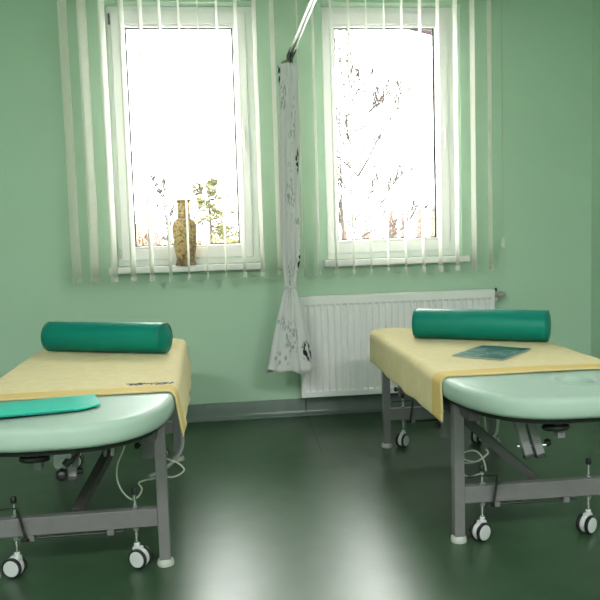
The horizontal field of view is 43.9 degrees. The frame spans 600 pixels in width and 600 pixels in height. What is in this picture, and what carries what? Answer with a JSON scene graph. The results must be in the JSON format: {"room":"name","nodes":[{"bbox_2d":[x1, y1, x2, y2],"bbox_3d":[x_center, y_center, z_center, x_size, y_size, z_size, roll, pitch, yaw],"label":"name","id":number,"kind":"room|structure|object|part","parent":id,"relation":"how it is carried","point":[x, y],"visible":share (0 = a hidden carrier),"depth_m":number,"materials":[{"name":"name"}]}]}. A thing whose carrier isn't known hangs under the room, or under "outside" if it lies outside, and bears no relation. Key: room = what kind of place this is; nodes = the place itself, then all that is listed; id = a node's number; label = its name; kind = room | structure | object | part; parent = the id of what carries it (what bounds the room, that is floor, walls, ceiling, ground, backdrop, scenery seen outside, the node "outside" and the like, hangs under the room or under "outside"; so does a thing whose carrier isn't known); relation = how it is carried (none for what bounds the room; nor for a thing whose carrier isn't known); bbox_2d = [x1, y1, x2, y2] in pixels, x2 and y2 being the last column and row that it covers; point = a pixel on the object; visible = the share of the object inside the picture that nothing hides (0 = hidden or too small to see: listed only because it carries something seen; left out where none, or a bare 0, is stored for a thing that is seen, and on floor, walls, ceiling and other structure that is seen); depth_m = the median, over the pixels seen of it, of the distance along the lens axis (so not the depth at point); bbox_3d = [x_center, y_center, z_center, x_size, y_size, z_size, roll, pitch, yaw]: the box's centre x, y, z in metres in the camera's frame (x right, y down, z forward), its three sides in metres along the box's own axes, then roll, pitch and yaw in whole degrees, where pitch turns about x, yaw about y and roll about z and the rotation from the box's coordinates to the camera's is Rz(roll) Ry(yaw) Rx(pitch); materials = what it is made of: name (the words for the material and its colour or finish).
{"room":"physiotherapy treatment room","nodes":[
{"label":"physiotherapy treatment room","id":0,"kind":"room"},
{"bbox_2d":[267,62,314,374],"bbox_3d":[-0.077,-0.432,4.168,0.271,1.717,0.155,-2,5,-6],"label":"curtain","id":1,"kind":"object","parent":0,"point":[290,349],"visible":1,"depth_m":4.14,"materials":[{"name":"grey fabric"}]},
{"bbox_2d":[0,0,591,404],"bbox_3d":[-0.659,-0.687,4.545,5.375,3.020,0.300,-2,5,-6],"label":"wall","id":2,"kind":"structure","parent":0,"point":[227,326],"depth_m":4.50,"materials":[{"name":"green paint"}]},
{"bbox_2d":[105,6,260,274],"bbox_3d":[-0.692,-0.948,4.412,0.906,1.557,0.214,-2,5,-6],"label":"window","id":3,"kind":"structure","parent":2,"relation":"in","point":[187,15],"depth_m":4.43,"materials":[{"name":"white plastic"}]},
{"bbox_2d":[57,0,282,286],"bbox_3d":[-0.719,-0.996,4.245,1.268,1.792,0.228,-2,5,-6],"label":"vertical blind","id":4,"kind":"object","parent":3,"relation":"attached to","point":[61,4],"visible":1,"depth_m":4.18,"materials":[{"name":"white fabric"}]},
{"bbox_3d":[-0.681,-0.110,4.214,1.168,0.030,0.003,-2,5,-6],"label":"bead chain","id":5,"kind":"part","parent":4,"relation":"part of","materials":[{"name":"grey plastic"}]},
{"bbox_3d":[-0.691,-0.120,4.330,1.135,0.030,0.003,-2,5,-6],"label":"bead chain","id":6,"kind":"part","parent":4,"relation":"part of","materials":[{"name":"grey plastic"}]},
{"bbox_2d":[171,199,197,265],"bbox_3d":[-0.680,-0.397,4.396,0.158,0.386,0.157,-2,5,-6],"label":"vase","id":7,"kind":"object","parent":3,"relation":"on","point":[178,226],"visible":0.88,"depth_m":4.35,"materials":[{"name":"ceramic"}]},
{"bbox_3d":[-0.624,-0.362,4.375,0.036,0.236,0.084,0,5,24],"label":"panel","id":8,"kind":"part","parent":7,"relation":"part of","materials":[{"name":"ceramic"}]},
{"bbox_3d":[-0.665,-0.190,4.443,0.900,0.036,0.141,-2,5,-6],"label":"sill","id":9,"kind":"part","parent":3,"relation":"part of","materials":[{"name":"white plastic"}]},
{"bbox_3d":[-0.331,-0.948,4.444,0.018,0.125,0.040,-2,5,-6],"label":"handle","id":10,"kind":"part","parent":3,"relation":"part of","materials":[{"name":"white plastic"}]},
{"bbox_2d":[167,393,420,422],"bbox_3d":[-0.598,0.680,4.497,4.975,0.102,0.036,-2,5,-6],"label":"baseboard","id":11,"kind":"structure","parent":2,"relation":"attached to","point":[355,403],"depth_m":4.57,"materials":[{"name":"black"}]},
{"bbox_2d":[321,7,469,266],"bbox_3d":[0.560,-0.998,4.551,0.896,1.557,0.214,-2,5,-6],"label":"window","id":12,"kind":"structure","parent":2,"relation":"in","point":[374,15],"depth_m":4.57,"materials":[{"name":"white plastic"}]},
{"bbox_3d":[0.587,-0.240,4.583,0.890,0.036,0.141,-2,5,-6],"label":"sill","id":13,"kind":"part","parent":12,"relation":"part of","materials":[{"name":"white plastic"}]},
{"bbox_2d":[295,0,504,278],"bbox_3d":[0.568,-1.045,4.389,1.276,1.799,0.227,-2,5,-6],"label":"vertical blind","id":14,"kind":"object","parent":12,"relation":"attached to","point":[454,2],"visible":1,"depth_m":4.36,"materials":[{"name":"white fabric"}]},
{"bbox_3d":[0.587,-0.164,4.472,1.129,0.030,0.003,-2,5,-6],"label":"bead chain","id":15,"kind":"part","parent":14,"relation":"part of","materials":[{"name":"grey plastic"}]},
{"bbox_3d":[0.586,-0.154,4.356,1.135,0.030,0.003,-2,5,-6],"label":"bead chain","id":16,"kind":"part","parent":14,"relation":"part of","materials":[{"name":"grey plastic"}]},
{"bbox_3d":[1.196,-1.148,4.402,0.008,1.553,0.002,-2,5,-6],"label":"pull cord","id":17,"kind":"part","parent":14,"relation":"part of","materials":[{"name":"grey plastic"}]},
{"bbox_3d":[0.893,-0.997,4.580,0.018,0.125,0.040,-2,5,-6],"label":"handle","id":18,"kind":"part","parent":12,"relation":"part of","materials":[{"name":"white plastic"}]},
{"bbox_2d":[299,288,505,397],"bbox_3d":[0.635,0.250,4.560,1.282,0.613,0.117,-2,5,-6],"label":"radiator","id":19,"kind":"object","parent":2,"relation":"attached to","point":[339,328],"visible":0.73,"depth_m":4.47,"materials":[{"name":"white metal"}]},
{"bbox_2d":[299,289,493,297],"bbox_3d":[0.587,-0.039,4.509,1.200,0.008,0.062,-2,5,-6],"label":"grille","id":20,"kind":"object","parent":19,"relation":"attached to","point":[454,293],"depth_m":4.49,"materials":[{"name":"white metal"}]},
{"bbox_3d":[1.240,-0.035,4.580,0.052,0.038,0.037,-2,5,-6],"label":"valve knob","id":21,"kind":"part","parent":19,"relation":"part of","materials":[{"name":"grey plastic"}]},
{"bbox_2d":[410,30,431,35],"bbox_3d":[1.850,-1.856,5.216,2.400,0.800,0.649,-2,5,-6],"label":"roof eave","id":22,"kind":"object","parent":2,"relation":"attached to","point":[428,32],"depth_m":5.40,"materials":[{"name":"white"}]},
{"bbox_2d":[0,411,599,599],"bbox_3d":[-0.223,1.052,1.256,4.975,0.100,6.600,-2,5,-6],"label":"floor","id":23,"kind":"structure","parent":0,"point":[258,511],"depth_m":2.86,"materials":[{"name":"green plastic"}]},
{"bbox_2d":[0,392,184,578],"bbox_3d":[-0.797,0.574,2.951,0.696,0.594,1.757,-2,5,-7],"label":"massage table","id":24,"kind":"object","parent":23,"relation":"on","point":[119,420],"visible":0.72,"depth_m":2.44,"materials":[{"name":"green leather"}]},
{"bbox_3d":[-0.944,0.737,2.434,0.108,0.122,0.023,-2,5,-7],"label":"brake lever","id":25,"kind":"part","parent":24,"relation":"part of","materials":[{"name":"black plastic"}]},
{"bbox_3d":[-0.939,0.761,2.460,0.012,0.194,0.012,-2,5,-7],"label":"caster stem","id":26,"kind":"part","parent":24,"relation":"part of","materials":[{"name":"silver metal"}]},
{"bbox_2d":[0,394,99,417],"bbox_3d":[-0.918,0.331,2.246,0.600,0.017,0.218,-4,5,-21],"label":"pad","id":27,"kind":"object","parent":24,"relation":"on","point":[79,402],"visible":1,"depth_m":2.26,"materials":[{"name":"teal plastic"}]},
{"bbox_3d":[-0.708,0.519,2.216,0.036,0.036,0.040,-2,5,-7],"label":"clamp knob","id":28,"kind":"part","parent":24,"relation":"part of","materials":[{"name":"black plastic"}]},
{"bbox_3d":[-0.663,0.513,2.236,0.021,0.020,0.020,-2,5,-7],"label":"tube knob","id":29,"kind":"part","parent":24,"relation":"part of","materials":[{"name":"black plastic"}]},
{"bbox_3d":[-0.748,0.783,2.482,0.315,0.009,0.009,-2,5,-7],"label":"brake rod","id":30,"kind":"part","parent":24,"relation":"part of","materials":[{"name":"black plastic"}]},
{"bbox_3d":[-0.813,0.359,2.931,0.632,0.014,1.711,-2,5,-7],"label":"board","id":31,"kind":"part","parent":24,"relation":"part of","materials":[{"name":"black"}]},
{"bbox_3d":[-0.814,0.315,2.927,0.678,0.074,1.757,-2,5,-7],"label":"mattress","id":32,"kind":"part","parent":24,"relation":"part of","materials":[{"name":"leather"}]},
{"bbox_3d":[-0.721,0.563,2.847,0.034,0.283,0.683,-1,5,7],"label":"lifting arm","id":33,"kind":"part","parent":24,"relation":"part of","materials":[{"name":"grey metal"}]},
{"bbox_2d":[0,338,191,436],"bbox_3d":[-0.836,0.340,3.112,0.750,0.169,1.408,-2,5,-7],"label":"blanket","id":34,"kind":"object","parent":24,"relation":"on","point":[46,374],"visible":0.85,"depth_m":2.82,"materials":[{"name":"yellow fabric"}]},
{"bbox_2d":[41,321,172,353],"bbox_3d":[-0.875,0.167,3.362,0.615,0.138,0.138,0,5,18],"label":"bolster","id":35,"kind":"object","parent":34,"relation":"on","point":[120,337],"visible":1,"depth_m":3.30,"materials":[{"name":"teal leather"}]},
{"bbox_3d":[-0.553,0.745,2.508,0.012,0.194,0.012,-2,5,-7],"label":"caster stem","id":36,"kind":"part","parent":24,"relation":"part of","materials":[{"name":"silver metal"}]},
{"bbox_3d":[-0.571,0.515,2.636,0.029,0.026,0.025,-2,5,-7],"label":"box knob","id":37,"kind":"part","parent":24,"relation":"part of","materials":[{"name":"black plastic"}]},
{"bbox_3d":[-0.566,0.368,3.072,0.036,0.044,1.420,-2,5,-7],"label":"rail","id":38,"kind":"part","parent":24,"relation":"part of","materials":[{"name":"grey metal"}]},
{"bbox_3d":[-0.464,0.635,2.510,0.037,0.484,0.040,-2,5,-7],"label":"leg","id":39,"kind":"part","parent":24,"relation":"part of","materials":[{"name":"grey metal"}]},
{"bbox_3d":[-0.614,0.536,3.696,0.037,0.484,0.040,-2,5,-7],"label":"leg","id":40,"kind":"part","parent":24,"relation":"part of","materials":[{"name":"grey metal"}]},
{"bbox_2d":[381,369,599,543],"bbox_3d":[0.790,0.509,3.127,0.678,0.594,1.757,-2,5,-5],"label":"massage table","id":41,"kind":"object","parent":23,"relation":"on","point":[552,399],"visible":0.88,"depth_m":2.60,"materials":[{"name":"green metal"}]},
{"bbox_3d":[0.441,0.494,3.815,0.037,0.484,0.040,-2,5,-5],"label":"leg","id":42,"kind":"part","parent":41,"relation":"part of","materials":[{"name":"grey metal"}]},
{"bbox_3d":[0.525,0.573,3.806,0.114,0.122,0.023,-2,5,-5],"label":"brake lever","id":43,"kind":"part","parent":41,"relation":"part of","materials":[{"name":"black plastic"}]},
{"bbox_3d":[0.531,0.597,3.833,0.012,0.194,0.012,-2,5,-5],"label":"caster stem","id":44,"kind":"part","parent":41,"relation":"part of","materials":[{"name":"silver metal"}]},
{"bbox_3d":[0.719,0.619,3.849,0.315,0.009,0.009,-2,5,-5],"label":"brake rod","id":45,"kind":"part","parent":41,"relation":"part of","materials":[{"name":"black plastic"}]},
{"bbox_3d":[0.556,0.594,2.625,0.037,0.484,0.040,-2,5,-5],"label":"leg","id":46,"kind":"part","parent":41,"relation":"part of","materials":[{"name":"grey metal"}]},
{"bbox_3d":[0.514,0.325,3.193,0.036,0.044,1.420,-2,5,-5],"label":"rail","id":47,"kind":"part","parent":41,"relation":"part of","materials":[{"name":"grey metal"}]},
{"bbox_3d":[0.646,0.697,2.642,0.012,0.194,0.012,-2,5,-5],"label":"caster stem","id":48,"kind":"part","parent":41,"relation":"part of","materials":[{"name":"silver metal"}]},
{"bbox_3d":[0.641,0.673,2.616,0.114,0.122,0.023,-2,5,-5],"label":"brake lever","id":49,"kind":"part","parent":41,"relation":"part of","materials":[{"name":"black plastic"}]},
{"bbox_2d":[370,327,599,421],"bbox_3d":[0.766,0.278,3.285,0.720,0.170,1.398,-2,5,-5],"label":"blanket","id":50,"kind":"object","parent":41,"relation":"on","point":[419,366],"visible":0.69,"depth_m":2.95,"materials":[{"name":"yellow fabric"}]},
{"bbox_2d":[412,308,550,341],"bbox_3d":[0.818,0.112,3.389,0.612,0.140,0.141,1,5,25],"label":"bolster","id":51,"kind":"object","parent":50,"relation":"on","point":[469,324],"visible":1,"depth_m":3.33,"materials":[{"name":"teal leather"}]},
{"bbox_2d":[453,345,530,359],"bbox_3d":[0.781,0.212,3.028,0.211,0.005,0.294,2,6,37],"label":"magazine","id":52,"kind":"object","parent":50,"relation":"on","point":[483,351],"visible":1,"depth_m":3.01,"materials":[{"name":"teal paper"}]},
{"bbox_2d":[456,348,520,358],"bbox_3d":[0.760,0.213,3.000,0.196,0.001,0.210,2,6,37],"label":"picture","id":53,"kind":"object","parent":52,"relation":"on","point":[484,353],"depth_m":2.99},
{"bbox_3d":[0.694,0.513,2.753,0.355,0.300,0.030,0,5,21],"label":"lifting arm","id":54,"kind":"part","parent":41,"relation":"part of","materials":[{"name":"grey metal"}]},
{"bbox_3d":[1.004,0.472,3.868,0.037,0.484,0.040,-2,5,-5],"label":"leg","id":55,"kind":"part","parent":41,"relation":"part of","materials":[{"name":"grey metal"}]},
{"bbox_3d":[0.782,0.251,3.105,0.678,0.074,1.757,-2,5,-5],"label":"mattress","id":56,"kind":"part","parent":41,"relation":"part of","materials":[{"name":"leather"}]},
{"bbox_3d":[0.784,0.295,3.109,0.632,0.014,1.711,-2,5,-5],"label":"board","id":57,"kind":"part","parent":41,"relation":"part of","materials":[{"name":"black"}]},
{"bbox_3d":[0.835,0.719,2.659,0.315,0.009,0.009,-2,5,-5],"label":"brake rod","id":58,"kind":"part","parent":41,"relation":"part of","materials":[{"name":"black plastic"}]},
{"bbox_3d":[0.804,0.462,2.420,0.016,0.026,0.025,-2,5,-5],"label":"tube knob","id":59,"kind":"part","parent":41,"relation":"part of","materials":[{"name":"black plastic"}]},
{"bbox_3d":[1.037,0.682,2.679,0.012,0.194,0.012,-2,5,-5],"label":"caster stem","id":60,"kind":"part","parent":41,"relation":"part of","materials":[{"name":"silver metal"}]},
{"bbox_2d":[591,0,599,358],"bbox_3d":[2.302,-0.505,1.415,0.200,3.020,6.600,-2,5,-6],"label":"wall","id":61,"kind":"structure","parent":0,"point":[595,213],"depth_m":4.62,"materials":[{"name":"green paint"}]},
{"label":"outside","id":62,"kind":"structure","parent":0,"visible":0},
{"bbox_3d":[-1.458,-4.461,80.191,135.000,0.300,149.100,-2,5,-6],"label":"snow ground","id":63,"kind":"structure","parent":62,"visible":0},
{"bbox_2d":[136,205,172,245],"bbox_3d":[-4.628,-1.108,22.055,2.432,3.337,1.679,-2,5,-1],"label":"bush","id":64,"kind":"object","parent":63,"relation":"on","point":[141,241],"visible":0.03,"depth_m":21.79,"materials":[{"name":"white plant"}]},
{"bbox_2d":[145,171,176,244],"bbox_3d":[-2.917,-0.974,16.778,1.209,3.820,2.321,-2,5,-6],"label":"birch tree","id":65,"kind":"object","parent":63,"relation":"on","point":[159,190],"visible":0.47,"depth_m":16.52,"materials":[{"name":"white plant"}]},
{"bbox_2d":[161,218,211,244],"bbox_3d":[-3.703,-1.170,23.813,2.265,3.098,1.512,-3,5,-12],"label":"bush","id":66,"kind":"object","parent":63,"relation":"on","point":[199,241],"visible":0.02,"depth_m":23.61,"materials":[{"name":"white plant"}]},
{"bbox_2d":[187,175,237,243],"bbox_3d":[-3.830,-3.146,34.204,2.786,5.187,3.339,-2,5,-6],"label":"pine tree","id":67,"kind":"object","parent":63,"relation":"on","point":[212,209],"visible":0.84,"depth_m":33.83,"materials":[{"name":"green plant"}]},
{"bbox_2d":[207,232,232,243],"bbox_3d":[-3.335,-1.489,30.278,2.230,2.601,1.589,-3,5,-9],"label":"bush","id":68,"kind":"object","parent":63,"relation":"on","point":[214,239],"visible":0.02,"depth_m":30.09,"materials":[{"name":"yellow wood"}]},
{"bbox_2d":[341,222,347,238],"bbox_3d":[2.158,-2.349,36.097,1.086,2.900,1.009,-2,5,-6],"label":"conifer tree","id":69,"kind":"object","parent":63,"relation":"on","point":[346,235],"visible":0.1,"depth_m":35.95,"materials":[{"name":"grey plant"}]},
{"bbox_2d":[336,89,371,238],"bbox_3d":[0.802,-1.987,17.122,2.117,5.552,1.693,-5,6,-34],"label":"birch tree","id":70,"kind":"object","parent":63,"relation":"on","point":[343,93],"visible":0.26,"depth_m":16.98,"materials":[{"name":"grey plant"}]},
{"bbox_2d":[362,221,369,238],"bbox_3d":[3.159,-2.385,35.801,1.108,2.962,1.190,-2,5,-6],"label":"conifer tree","id":71,"kind":"object","parent":63,"relation":"on","point":[366,227],"visible":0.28,"depth_m":35.65,"materials":[{"name":"grey plant"}]},
{"bbox_2d":[335,30,433,238],"bbox_3d":[1.200,-2.689,11.632,2.508,7.870,2.015,1,6,29],"label":"birch tree","id":72,"kind":"object","parent":63,"relation":"on","point":[376,101],"visible":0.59,"depth_m":11.63,"materials":[{"name":"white plant"}]},
{"bbox_2d":[389,198,398,237],"bbox_3d":[4.364,-2.854,35.065,1.035,3.950,1.035,-2,5,-6],"label":"conifer tree","id":73,"kind":"object","parent":63,"relation":"on","point":[392,205],"visible":0.26,"depth_m":34.92,"materials":[{"name":"grey plant"}]},
{"bbox_2d":[400,200,407,236],"bbox_3d":[4.998,-2.879,35.770,0.610,3.840,0.711,-4,5,-19],"label":"conifer tree","id":74,"kind":"object","parent":63,"relation":"on","point":[402,230],"visible":0.23,"depth_m":35.64,"materials":[{"name":"grey plant"}]},
{"bbox_2d":[415,213,425,236],"bbox_3d":[5.918,-2.693,36.698,1.213,3.252,1.129,-2,5,-6],"label":"conifer tree","id":75,"kind":"object","parent":63,"relation":"on","point":[418,229],"visible":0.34,"depth_m":36.51,"materials":[{"name":"grey plant"}]},
{"bbox_2d":[428,202,434,236],"bbox_3d":[6.403,-2.820,35.523,0.890,3.680,0.886,0,5,20],"label":"conifer tree","id":76,"kind":"object","parent":63,"relation":"on","point":[431,232],"visible":0.23,"depth_m":35.37,"materials":[{"name":"grey plant"}]},
{"bbox_3d":[-0.312,-1.856,1.003,4.975,0.100,6.600,-2,5,-6],"label":"ceiling","id":77,"kind":"structure","parent":0,"visible":0},
{"bbox_2d":[281,0,315,63],"bbox_3d":[0.111,-1.556,2.592,0.064,0.798,3.600,-2,5,-6],"label":"rail","id":78,"kind":"object","parent":77,"relation":"hanging from","point":[291,53],"visible":0.91,"depth_m":3.66,"materials":[{"name":"silver metal"}]}
]}

